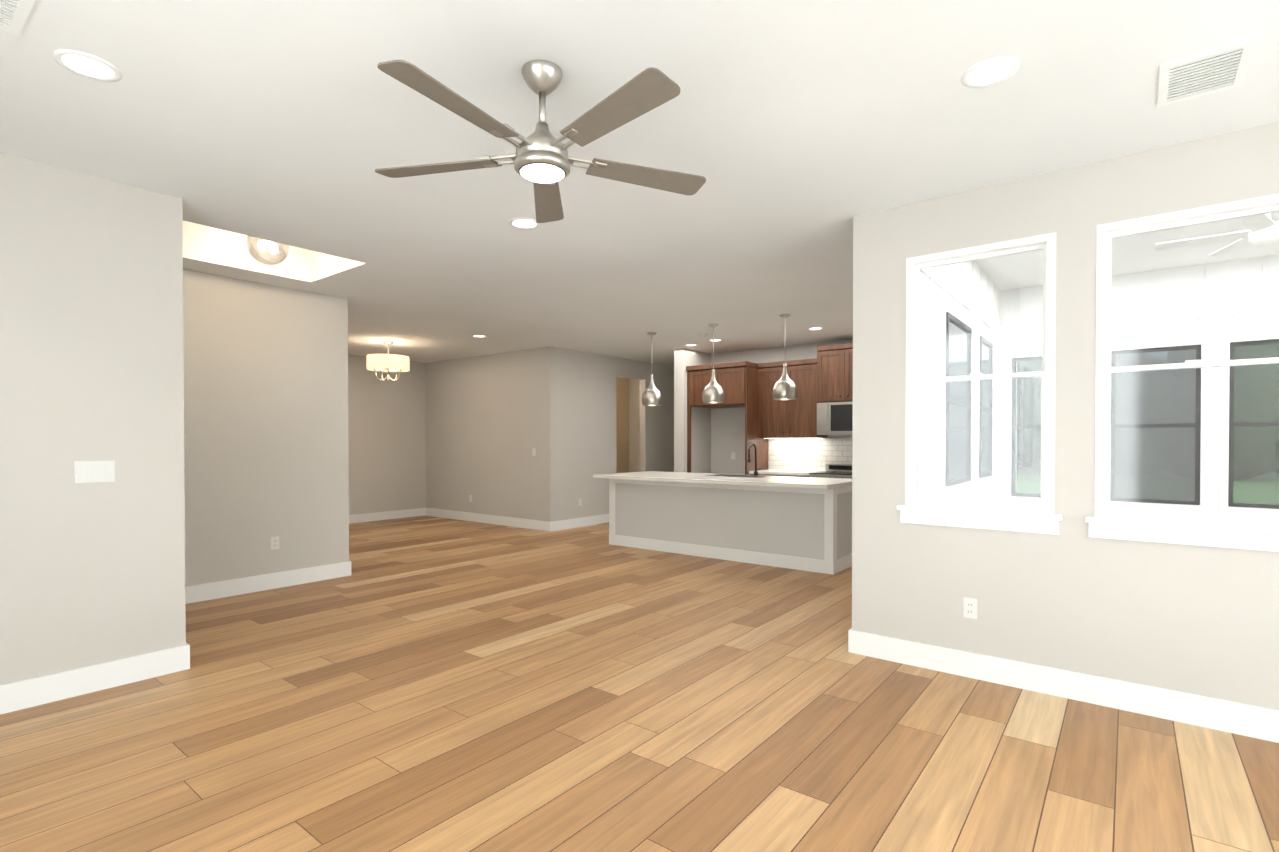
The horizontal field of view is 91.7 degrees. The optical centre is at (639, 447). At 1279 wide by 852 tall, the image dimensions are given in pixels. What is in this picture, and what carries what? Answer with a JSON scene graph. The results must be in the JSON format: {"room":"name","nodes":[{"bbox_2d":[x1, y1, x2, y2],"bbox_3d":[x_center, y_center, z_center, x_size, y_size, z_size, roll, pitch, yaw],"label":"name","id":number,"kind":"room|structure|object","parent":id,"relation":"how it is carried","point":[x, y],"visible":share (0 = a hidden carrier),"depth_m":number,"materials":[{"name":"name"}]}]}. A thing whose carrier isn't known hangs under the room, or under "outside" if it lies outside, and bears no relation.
{"room":"living room","nodes":[
{"label":"living room","id":0,"kind":"room"},
{"bbox_2d":[0,152,185,684],"bbox_3d":[-3.444,-0.117,2.714,0.120,2.840,2.400,0,1,38],"label":"wall","id":1,"kind":"structure","parent":0,"point":[91,327],"depth_m":3.28,"materials":[{"name":"paint"}]},
{"bbox_2d":[74,460,114,482],"bbox_3d":[-2.898,0.127,3.305,0.009,0.115,0.165,0,1,38],"label":"switch plate","id":2,"kind":"object","parent":1,"relation":"attached to","point":[92,471],"visible":1,"depth_m":3.30,"materials":[{"name":"white plastic"}]},
{"bbox_2d":[0,643,189,714],"bbox_3d":[-3.376,1.233,2.704,0.016,0.140,2.386,0,1,38],"label":"baseboard","id":3,"kind":"structure","parent":1,"relation":"attached to","point":[23,694],"depth_m":3.29,"materials":[{"name":"white wood"}]},
{"bbox_2d":[183,269,348,585],"bbox_3d":[-4.247,-0.136,4.524,0.120,2.840,4.250,0,1,38],"label":"wall","id":4,"kind":"structure","parent":0,"point":[266,453],"depth_m":5.54,"materials":[{"name":"paint"}]},
{"bbox_2d":[185,561,350,603],"bbox_3d":[-4.188,1.214,4.502,0.016,0.140,4.266,0,1,38],"label":"baseboard","id":5,"kind":"structure","parent":4,"relation":"attached to","point":[226,588],"depth_m":5.55,"materials":[{"name":"white wood"}]},
{"bbox_2d":[271,536,278,549],"bbox_3d":[-3.302,0.863,5.629,0.008,0.115,0.072,0,1,38],"label":"electrical outlet","id":6,"kind":"object","parent":4,"relation":"attached to","point":[274,542],"visible":1,"depth_m":5.62,"materials":[{"name":"white plastic"}]},
{"bbox_2d":[348,354,425,514],"bbox_3d":[-4.921,-0.191,9.890,0.120,2.840,3.590,0,1,38],"label":"wall","id":7,"kind":"structure","parent":0,"point":[387,441],"depth_m":10.57,"materials":[{"name":"paint"}]},
{"bbox_2d":[349,508,423,523],"bbox_3d":[-4.855,1.159,9.878,0.016,0.140,3.310,0,1,38],"label":"baseboard","id":8,"kind":"structure","parent":7,"relation":"attached to","point":[366,517],"depth_m":10.55,"materials":[{"name":"white wood"}]},
{"bbox_2d":[426,346,555,521],"bbox_3d":[-2.544,-0.194,10.227,3.200,2.840,0.120,0,1,38],"label":"wall","id":9,"kind":"structure","parent":0,"point":[490,421],"depth_m":9.99,"materials":[{"name":"paint"}]},
{"bbox_2d":[424,508,551,530],"bbox_3d":[-2.572,1.156,10.176,3.196,0.140,0.016,0,1,38],"label":"baseboard","id":10,"kind":"structure","parent":9,"relation":"attached to","point":[475,517],"depth_m":10.02,"materials":[{"name":"white wood"}]},
{"bbox_2d":[532,448,535,455],"bbox_3d":[-1.599,0.064,9.403,0.072,0.115,0.009,0,1,38],"label":"switch plate","id":11,"kind":"object","parent":9,"relation":"attached to","point":[533,451],"visible":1,"depth_m":9.40,"materials":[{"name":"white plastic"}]},
{"bbox_2d":[556,347,673,520],"bbox_3d":[-0.189,-0.200,10.728,0.120,2.840,3.580,0,1,38],"label":"wall","id":12,"kind":"structure","parent":0,"point":[585,417],"depth_m":9.95,"materials":[{"name":"paint"}]},
{"bbox_2d":[552,514,608,530],"bbox_3d":[-0.847,1.160,9.796,0.016,0.140,1.480,0,1,38],"label":"baseboard","id":13,"kind":"structure","parent":12,"relation":"attached to","point":[598,519],"depth_m":9.67,"materials":[{"name":"white wood"}]},
{"bbox_2d":[616,375,645,471],"bbox_3d":[-0.189,0.001,10.730,0.120,2.440,0.820,0,1,38],"label":"door frame","id":14,"kind":"structure","parent":12,"relation":"attached to","point":[642,431],"depth_m":11.03,"materials":[{"name":"paint"}]},
{"bbox_2d":[616,377,628,472],"bbox_3d":[-1.368,-0.209,11.656,0.120,2.840,3.580,0,1,38],"label":"wall","id":15,"kind":"structure","parent":0,"point":[622,425],"depth_m":12.85,"materials":[{"name":"paint"}]},
{"bbox_2d":[0,516,1278,851],"bbox_3d":[0.206,1.306,5.328,14.600,0.060,12.600,0,1,38],"label":"floor","id":16,"kind":"structure","parent":0,"point":[428,684],"depth_m":2.80,"materials":[{"name":"brown wood"}]},
{"bbox_2d":[609,479,851,574],"bbox_3d":[1.054,0.819,7.484,2.972,0.870,0.916,0,1,38],"label":"kitchen island","id":17,"kind":"object","parent":16,"relation":"on","point":[798,523],"depth_m":6.88,"materials":[{"name":"paint"}]},
{"bbox_2d":[593,471,851,490],"bbox_3d":[0.981,0.364,7.394,3.050,0.040,1.200,0,1,38],"label":"island countertop","id":18,"kind":"structure","parent":17,"relation":"on","point":[657,476],"depth_m":6.97,"materials":[{"name":"white stone"}]},
{"bbox_2d":[746,471,773,475],"bbox_3d":[1.953,0.804,8.952,0.514,0.870,0.632,0,1,38],"label":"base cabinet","id":19,"kind":"object","parent":16,"relation":"on","point":[747,472],"depth_m":8.84,"materials":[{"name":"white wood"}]},
{"bbox_2d":[774,475,808,476],"bbox_3d":[2.263,0.806,8.708,0.515,0.870,0.632,0,1,38],"label":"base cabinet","id":20,"kind":"object","parent":16,"relation":"on","point":[774,475],"depth_m":8.42,"materials":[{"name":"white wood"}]},
{"bbox_2d":[758,471,821,474],"bbox_3d":[2.110,0.350,8.828,0.909,0.040,0.625,0,1,38],"label":"countertop","id":21,"kind":"structure","parent":20,"relation":"on","point":[759,472],"depth_m":8.63,"materials":[{"name":"white stone"}]},
{"bbox_2d":[809,463,851,478],"bbox_3d":[2.733,0.726,8.274,0.740,1.000,0.691,0,1,38],"label":"range","id":22,"kind":"object","parent":16,"relation":"on","point":[838,471],"visible":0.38,"depth_m":8.32,"materials":[{"name":"silver metal"}]},
{"bbox_2d":[0,0,1278,365],"bbox_3d":[-0.431,-1.645,5.863,12.300,0.350,11.500,0,1,38],"label":"ceiling","id":23,"kind":"structure","parent":0,"point":[798,134],"depth_m":2.81,"materials":[{"name":"paint"}]},
{"bbox_2d":[0,0,34,36],"bbox_3d":[-2.121,-1.426,1.940,0.300,0.008,0.300,0,1,38],"label":"ceiling vent","id":24,"kind":"object","parent":23,"relation":"in","point":[14,14],"visible":1,"depth_m":2.04,"materials":[{"name":"white metal"}]},
{"bbox_2d":[53,49,121,81],"bbox_3d":[-2.068,-1.431,2.330,0.196,0.006,0.196,0,1,38],"label":"recessed light","id":25,"kind":"object","parent":23,"relation":"in","point":[87,65],"visible":1,"depth_m":2.32,"materials":[{"name":"white plastic"}]},
{"bbox_2d":[246,235,288,264],"bbox_3d":[-2.867,-1.586,4.790,0.290,0.345,0.290,0,1,38],"label":"light","id":26,"kind":"object","parent":23,"relation":"attached to","point":[263,245],"visible":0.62,"depth_m":4.77,"materials":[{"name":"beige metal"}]},
{"bbox_2d":[367,341,408,382],"bbox_3d":[-3.546,-1.210,8.765,0.560,0.578,0.560,0,1,38],"label":"dining chandelier","id":27,"kind":"object","parent":23,"relation":"hanging from","point":[386,363],"visible":1,"depth_m":8.58,"materials":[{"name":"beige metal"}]},
{"bbox_2d":[509,218,539,228],"bbox_3d":[-0.744,-1.448,4.012,0.196,0.006,0.196,0,1,38],"label":"recessed light","id":28,"kind":"object","parent":23,"relation":"in","point":[524,223],"visible":0.98,"depth_m":4.01,"materials":[{"name":"white plastic"}]},
{"bbox_2d":[375,60,705,222],"bbox_3d":[-0.371,-1.234,2.333,1.326,0.400,1.318,0,1,38],"label":"fan","id":29,"kind":"object","parent":23,"relation":"hanging from","point":[542,160],"visible":1,"depth_m":2.29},
{"bbox_2d":[642,332,661,405],"bbox_3d":[0.161,-1.022,8.076,0.270,0.940,0.270,0,1,38],"label":"pendant light","id":30,"kind":"object","parent":23,"relation":"hanging from","point":[651,395],"visible":1,"depth_m":8.00,"materials":[{"name":"silver metal"}]},
{"bbox_2d":[702,324,724,402],"bbox_3d":[0.892,-1.016,7.501,0.270,0.940,0.270,0,1,38],"label":"pendant light","id":31,"kind":"object","parent":23,"relation":"hanging from","point":[713,391],"visible":1,"depth_m":7.42,"materials":[{"name":"silver metal"}]},
{"bbox_2d":[773,314,796,399],"bbox_3d":[1.622,-1.011,6.926,0.270,0.940,0.270,0,1,38],"label":"pendant light","id":32,"kind":"object","parent":23,"relation":"hanging from","point":[784,388],"visible":1,"depth_m":6.86,"materials":[{"name":"silver metal"}]},
{"bbox_2d":[808,327,823,329],"bbox_3d":[2.194,-1.486,7.744,0.196,0.006,0.196,0,1,38],"label":"recessed light","id":33,"kind":"object","parent":23,"relation":"in","point":[815,328],"visible":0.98,"depth_m":7.73,"materials":[{"name":"white plastic"}]},
{"bbox_2d":[961,57,1019,87],"bbox_3d":[1.338,-1.431,2.373,0.196,0.006,0.196,0,1,38],"label":"recessed light","id":34,"kind":"object","parent":23,"relation":"in","point":[989,72],"visible":1,"depth_m":2.37,"materials":[{"name":"white plastic"}]},
{"bbox_2d":[1157,37,1257,106],"bbox_3d":[2.162,-1.430,2.385,0.260,0.008,0.360,0,1,38],"label":"ceiling vent","id":35,"kind":"object","parent":23,"relation":"in","point":[1209,72],"visible":1,"depth_m":2.37,"materials":[{"name":"white metal"}]},
{"bbox_2d":[674,348,710,472],"bbox_3d":[0.874,-0.190,9.783,0.180,2.840,0.890,0,1,38],"label":"wall","id":36,"kind":"structure","parent":0,"point":[700,435],"depth_m":9.48,"materials":[{"name":"paint"}]},
{"bbox_2d":[711,339,852,474],"bbox_3d":[2.719,-0.180,8.820,3.910,2.840,0.120,0,1,38],"label":"wall","id":37,"kind":"structure","parent":0,"point":[727,431],"depth_m":9.69,"materials":[{"name":"paint"}]},
{"bbox_2d":[690,361,757,407],"bbox_3d":[1.339,-0.931,9.380,0.940,0.610,0.692,0,1,38],"label":"upper cabinet","id":38,"kind":"object","parent":37,"relation":"attached to","point":[738,381],"depth_m":9.01,"materials":[{"name":"brown wood"}]},
{"bbox_2d":[758,359,829,438],"bbox_3d":[2.191,-0.686,8.921,0.909,1.090,0.362,0,1,38],"label":"upper cabinet","id":39,"kind":"object","parent":37,"relation":"attached to","point":[788,437],"depth_m":8.77,"materials":[{"name":"brown wood"}]},
{"bbox_2d":[814,343,852,394],"bbox_3d":[2.838,-1.001,8.389,0.761,0.770,0.392,0,1,38],"label":"upper cabinet","id":40,"kind":"object","parent":37,"relation":"attached to","point":[833,364],"depth_m":8.33,"materials":[{"name":"brown wood"}]},
{"bbox_2d":[814,395,852,434],"bbox_3d":[2.826,-0.430,8.380,0.753,0.510,0.430,0,1,38],"label":"microwave","id":41,"kind":"object","parent":37,"relation":"attached to","point":[833,414],"depth_m":8.32,"materials":[{"name":"silver metal"}]},
{"bbox_2d":[629,362,1016,471],"bbox_3d":[2.519,-0.202,10.950,7.100,2.840,0.120,0,1,38],"label":"wall","id":42,"kind":"structure","parent":0,"point":[634,425],"depth_m":12.93,"materials":[{"name":"paint"}]},
{"bbox_2d":[852,122,1278,709],"bbox_3d":[2.700,-0.325,2.934,3.340,3.250,0.150,0,1,38],"label":"wall","id":43,"kind":"structure","parent":0,"point":[1184,618],"depth_m":3.22,"materials":[{"name":"paint"}]},
{"bbox_2d":[963,597,976,618],"bbox_3d":[1.865,0.904,3.503,0.072,0.115,0.008,0,1,38],"label":"outlet","id":44,"kind":"object","parent":43,"relation":"attached to","point":[969,607],"visible":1,"depth_m":3.50,"materials":[{"name":"white plastic"}]},
{"bbox_2d":[896,232,1062,534],"bbox_3d":[1.895,-0.339,3.496,0.820,1.577,0.133,0,1,38],"label":"window","id":45,"kind":"structure","parent":43,"relation":"in","point":[1023,516],"depth_m":3.47,"materials":[{"name":"white"}]},
{"bbox_2d":[848,628,1278,742],"bbox_3d":[2.641,1.231,2.891,3.300,0.140,0.016,0,1,38],"label":"baseboard","id":46,"kind":"structure","parent":43,"relation":"attached to","point":[1258,722],"depth_m":3.18,"materials":[{"name":"white wood"}]},
{"bbox_2d":[1085,194,1278,551],"bbox_3d":[2.614,-0.333,2.930,0.820,1.577,0.133,0,1,38],"label":"window","id":47,"kind":"structure","parent":43,"relation":"in","point":[1239,530],"depth_m":2.97,"materials":[{"name":"white"}]},
{"bbox_2d":[918,212,1278,511],"bbox_3d":[4.788,-0.339,4.358,4.860,3.250,4.670,0,1,38],"label":"wall","id":48,"kind":"structure","parent":0,"point":[1144,302],"depth_m":6.32,"materials":[{"name":"white paint"}]},
{"bbox_2d":[945,312,971,486],"bbox_3d":[2.886,-0.412,5.619,0.029,1.470,1.000,0,1,38],"label":"window","id":49,"kind":"structure","parent":48,"relation":"in","point":[958,372],"depth_m":5.61,"materials":[{"name":"grey"}]},
{"bbox_2d":[921,261,1004,500],"bbox_3d":[2.961,-0.303,5.707,0.040,3.150,4.530,0,1,38],"label":"trim","id":50,"kind":"structure","parent":48,"relation":"attached to","point":[966,319],"depth_m":5.84,"materials":[{"name":"white wood"}]},
{"bbox_2d":[979,336,992,477],"bbox_3d":[3.721,-0.423,6.679,0.029,1.470,0.700,0,1,38],"label":"window","id":51,"kind":"structure","parent":48,"relation":"in","point":[982,366],"depth_m":6.70,"materials":[{"name":"grey"}]},
{"bbox_2d":[1011,356,1042,497],"bbox_3d":[4.778,-0.244,7.256,0.740,1.660,0.050,0,1,38],"label":"window","id":52,"kind":"structure","parent":48,"relation":"in","point":[1014,412],"depth_m":7.40,"materials":[{"name":"grey"}]},
{"bbox_2d":[1005,255,1278,514],"bbox_3d":[6.160,-0.307,6.084,4.600,3.150,0.020,0,1,38],"label":"trim","id":53,"kind":"structure","parent":48,"relation":"attached to","point":[1130,343],"depth_m":6.36,"materials":[{"name":"white wood"}]},
{"bbox_2d":[1110,345,1200,504],"bbox_3d":[5.524,-0.238,6.668,0.740,1.660,0.050,0,1,38],"label":"window","id":54,"kind":"structure","parent":48,"relation":"in","point":[1122,403],"depth_m":6.64,"materials":[{"name":"grey"}]},
{"bbox_2d":[1228,339,1278,508],"bbox_3d":[6.271,-0.232,6.080,0.740,1.660,0.050,0,1,38],"label":"window","id":55,"kind":"structure","parent":48,"relation":"in","point":[1231,438],"depth_m":6.21,"materials":[{"name":"grey"}]},
{"bbox_2d":[1155,213,1278,256],"bbox_3d":[4.475,-1.661,4.476,1.169,0.410,1.216,0,1,38],"label":"ceiling fan","id":56,"kind":"object","parent":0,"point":[1263,242],"depth_m":4.51,"materials":[{"name":"white"}]},
{"label":"outside","id":57,"kind":"structure","parent":0,"visible":0},
{"bbox_2d":[1016,467,1278,504],"bbox_3d":[40.007,1.288,50.550,120.000,0.050,111.100,0,1,38],"label":"ground","id":58,"kind":"structure","parent":57,"point":[1258,485],"depth_m":24.57,"materials":[{"name":"green plant"}]},
{"bbox_2d":[1016,344,1278,479],"bbox_3d":[27.233,-3.457,33.468,94.137,9.890,14.660,0,1,38],"label":"trees","id":59,"kind":"object","parent":58,"relation":"on","point":[1024,404],"depth_m":26.96,"materials":[{"name":"green plant"}]}
]}

